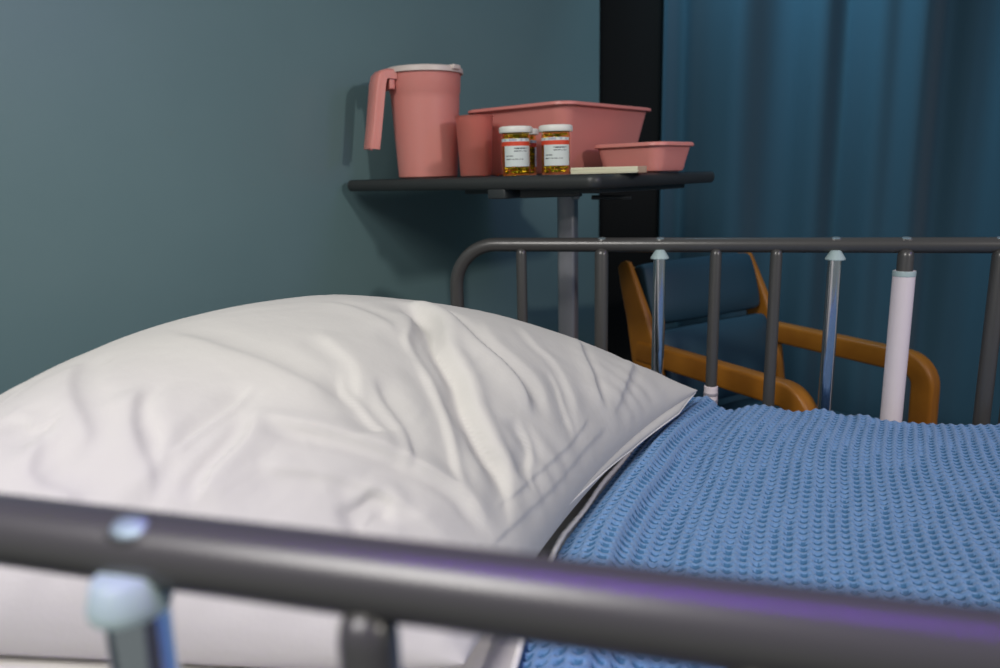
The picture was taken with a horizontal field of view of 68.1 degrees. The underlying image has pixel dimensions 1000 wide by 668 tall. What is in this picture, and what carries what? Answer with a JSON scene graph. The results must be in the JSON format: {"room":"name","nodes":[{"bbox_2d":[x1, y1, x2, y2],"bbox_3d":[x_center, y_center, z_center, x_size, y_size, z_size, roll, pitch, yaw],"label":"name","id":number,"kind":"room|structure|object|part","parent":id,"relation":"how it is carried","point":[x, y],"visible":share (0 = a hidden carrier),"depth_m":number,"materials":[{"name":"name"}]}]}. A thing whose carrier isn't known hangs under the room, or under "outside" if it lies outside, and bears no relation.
{"room":"hospital room","nodes":[
{"label":"hospital room","id":0,"kind":"room"},
{"bbox_2d":[0,0,599,394],"bbox_3d":[-0.989,-0.486,1.047,0.120,2.800,4.200,8,15,37],"label":"wall","id":1,"kind":"structure","parent":0,"point":[162,161],"depth_m":1.54,"materials":[{"name":"teal paint"}]},
{"bbox_2d":[599,0,661,362],"bbox_3d":[0.461,-0.776,2.673,0.225,2.580,0.008,1,12,12],"label":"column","id":2,"kind":"structure","parent":0,"point":[630,30],"depth_m":2.65,"materials":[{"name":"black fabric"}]},
{"bbox_2d":[657,0,663,236],"bbox_3d":[2.058,-0.866,2.479,4.200,2.800,0.120,2,13,15],"label":"wall","id":3,"kind":"structure","parent":0,"point":[662,19],"depth_m":2.81,"materials":[{"name":"blue paint"}]},
{"bbox_2d":[659,0,999,424],"bbox_3d":[2.097,-0.714,2.192,3.169,2.580,0.236,2,13,15],"label":"curtain","id":4,"kind":"object","parent":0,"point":[809,118],"visible":0.56,"depth_m":2.50,"materials":[{"name":"blue fabric"}]},
{"bbox_3d":[1.240,0.904,1.231,5.200,0.100,4.000,2,12,15],"label":"floor","id":5,"kind":"structure","parent":0,"visible":0},
{"bbox_2d":[0,236,999,667],"bbox_3d":[0.536,0.444,0.837,2.100,0.997,1.293,2,13,15],"label":"hospital bed","id":6,"kind":"object","parent":5,"relation":"on","point":[134,560],"visible":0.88,"depth_m":0.25,"materials":[{"name":"grey metal"}]},
{"bbox_3d":[-0.134,0.324,0.331,0.024,0.454,0.024,2,12,15],"label":"chrome post","id":7,"kind":"part","parent":6,"relation":"part of","materials":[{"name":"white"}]},
{"bbox_3d":[0.440,0.331,0.180,1.933,0.496,0.028,2,12,15],"label":"rail","id":8,"kind":"part","parent":6,"relation":"part of","materials":[{"name":"grey metal"}]},
{"bbox_3d":[0.315,0.068,1.479,0.024,0.454,0.024,2,12,15],"label":"chrome post","id":9,"kind":"part","parent":6,"relation":"part of","materials":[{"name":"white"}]},
{"bbox_3d":[0.801,0.072,1.351,1.873,0.496,0.028,2,12,15],"label":"rail","id":10,"kind":"part","parent":6,"relation":"part of","materials":[{"name":"grey metal"}]},
{"bbox_3d":[0.617,0.079,1.396,0.024,0.454,0.024,2,12,15],"label":"chrome post","id":11,"kind":"part","parent":6,"relation":"part of","materials":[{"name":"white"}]},
{"bbox_3d":[0.504,0.278,0.814,2.080,0.292,1.070,2,12,15],"label":"mattress","id":12,"kind":"object","parent":6,"relation":"on","visible":0},
{"bbox_2d":[0,460,619,667],"bbox_3d":[0.503,0.254,0.808,2.101,0.261,1.092,2,13,15],"label":"sheet","id":13,"kind":"object","parent":12,"relation":"on","point":[488,653],"visible":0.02,"depth_m":0.69,"materials":[{"name":"white fabric"}]},
{"bbox_2d":[0,295,697,667],"bbox_3d":[-0.142,0.110,0.899,0.761,0.282,1.038,2,13,15],"label":"pillow","id":14,"kind":"object","parent":13,"relation":"on","point":[416,420],"visible":0.86,"depth_m":0.73,"materials":[{"name":"white fabric"}]},
{"bbox_2d":[510,447,636,667],"bbox_3d":[0.143,0.240,0.904,0.126,0.048,1.047,3,13,22],"label":"sheet","id":15,"kind":"object","parent":13,"relation":"on","point":[519,648],"visible":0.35,"depth_m":0.93,"materials":[{"name":"white fabric"}]},
{"bbox_2d":[518,395,999,667],"bbox_3d":[0.782,0.319,0.749,1.445,0.178,1.098,2,13,15],"label":"blanket","id":16,"kind":"object","parent":13,"relation":"on","point":[823,497],"visible":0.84,"depth_m":0.97,"materials":[{"name":"blue fabric"}]},
{"bbox_2d":[347,171,714,338],"bbox_3d":[0.087,0.172,1.870,0.690,1.119,0.560,8,15,37],"label":"table","id":17,"kind":"object","parent":5,"relation":"on","point":[568,189],"visible":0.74,"depth_m":1.57,"materials":[{"name":"grey metal"}]},
{"bbox_2d":[364,64,462,177],"bbox_3d":[-0.199,-0.493,1.734,0.232,0.250,0.180,-2,12,-2],"label":"water jug","id":18,"kind":"object","parent":17,"relation":"on","point":[424,97],"visible":0.99,"depth_m":1.67,"materials":[{"name":"pink plastic"}]},
{"bbox_3d":[-0.272,-0.506,1.673,0.070,0.175,0.058,-8,14,-29],"label":"handle","id":19,"kind":"part","parent":18,"relation":"part of","materials":[{"name":"pink plastic"}]},
{"bbox_3d":[-0.173,-0.607,1.710,0.185,0.018,0.180,2,12,15],"label":"lid","id":20,"kind":"part","parent":18,"relation":"part of","materials":[{"name":"beige plastic"}]},
{"bbox_2d":[455,115,493,176],"bbox_3d":[-0.056,-0.418,1.649,0.086,0.131,0.086,2,13,15],"label":"tumbler","id":21,"kind":"object","parent":17,"relation":"on","point":[474,132],"visible":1,"depth_m":1.62,"materials":[{"name":"pink plastic"}]},
{"bbox_2d":[499,126,532,175],"bbox_3d":[0.032,-0.368,1.488,0.067,0.096,0.068,0,12,7],"label":"pill bottle","id":22,"kind":"object","parent":17,"relation":"on","point":[515,139],"visible":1,"depth_m":1.47,"materials":[{"name":"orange plastic"}]},
{"bbox_2d":[529,128,538,174],"bbox_3d":[0.049,-0.385,1.569,0.068,0.096,0.067,-4,12,-14],"label":"pill bottle","id":23,"kind":"object","parent":17,"relation":"on","point":[533,147],"visible":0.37,"depth_m":1.55,"materials":[{"name":"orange plastic"}]},
{"bbox_3d":[0.101,-0.281,1.473,0.122,0.020,0.020,3,13,19],"label":"height lever","id":24,"kind":"part","parent":17,"relation":"part of","materials":[{"name":"black metal"}]},
{"bbox_2d":[538,124,572,174],"bbox_3d":[0.111,-0.367,1.474,0.067,0.096,0.068,1,12,10],"label":"pill bottle","id":25,"kind":"object","parent":17,"relation":"on","point":[555,138],"visible":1,"depth_m":1.45,"materials":[{"name":"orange plastic"}]},
{"bbox_2d":[468,100,650,175],"bbox_3d":[0.148,-0.463,1.785,0.310,0.152,0.374,9,16,41],"label":"basin","id":26,"kind":"object","parent":17,"relation":"on","point":[593,124],"visible":0.55,"depth_m":1.66,"materials":[{"name":"pink plastic"}]},
{"bbox_3d":[0.173,-0.325,1.652,0.340,0.012,0.380,8,15,37],"label":"support plate","id":27,"kind":"part","parent":17,"relation":"part of","materials":[{"name":"grey plastic"}]},
{"bbox_2d":[570,166,646,173],"bbox_3d":[0.211,-0.319,1.443,0.144,0.012,0.070,0,12,8],"label":"notepad","id":28,"kind":"object","parent":17,"relation":"on","point":[625,169],"visible":1,"depth_m":1.41,"materials":[{"name":"beige paper"}]},
{"bbox_3d":[0.235,-0.288,1.562,0.083,0.011,0.009,1,12,13],"label":"release rod","id":29,"kind":"part","parent":17,"relation":"part of","materials":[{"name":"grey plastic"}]},
{"bbox_2d":[594,141,693,171],"bbox_3d":[0.313,-0.383,1.612,0.153,0.061,0.185,-13,17,-43],"label":"basin","id":30,"kind":"object","parent":17,"relation":"on","point":[659,156],"visible":0.91,"depth_m":1.55,"materials":[{"name":"pink plastic"}]},
{"bbox_2d":[618,252,939,424],"bbox_3d":[0.684,0.258,1.906,0.502,0.887,0.615,-9,14,-31],"label":"armchair","id":31,"kind":"object","parent":5,"relation":"on","point":[742,339],"visible":0.48,"depth_m":1.93,"materials":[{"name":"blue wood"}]},
{"bbox_2d":[634,253,759,323],"bbox_3d":[0.546,-0.127,2.033,0.420,0.172,0.112,-9,14,-31],"label":"cushion","id":32,"kind":"object","parent":31,"relation":"on","point":[687,279],"depth_m":1.98,"materials":[{"name":"blue fabric"}]},
{"bbox_2d":[664,313,766,399],"bbox_3d":[0.586,0.069,2.018,0.416,0.217,0.116,-9,14,-31],"label":"cushion","id":33,"kind":"object","parent":31,"relation":"on","point":[742,339],"depth_m":1.99,"materials":[{"name":"blue fabric"}]},
{"bbox_3d":[0.516,0.394,1.770,0.042,0.686,0.525,-9,14,-31],"label":"arm","id":34,"kind":"part","parent":31,"relation":"part of","materials":[{"name":"orange wood"}]},
{"bbox_2d":[719,398,847,415],"bbox_3d":[0.717,0.271,1.857,0.412,0.090,0.435,-9,14,-31],"label":"seat cushion","id":35,"kind":"object","parent":31,"relation":"on","point":[734,405],"depth_m":2.02,"materials":[{"name":"blue fabric"}]},
{"bbox_3d":[0.905,0.333,2.009,0.042,0.686,0.525,-9,14,-31],"label":"arm","id":36,"kind":"part","parent":31,"relation":"part of","materials":[{"name":"orange wood"}]}
]}

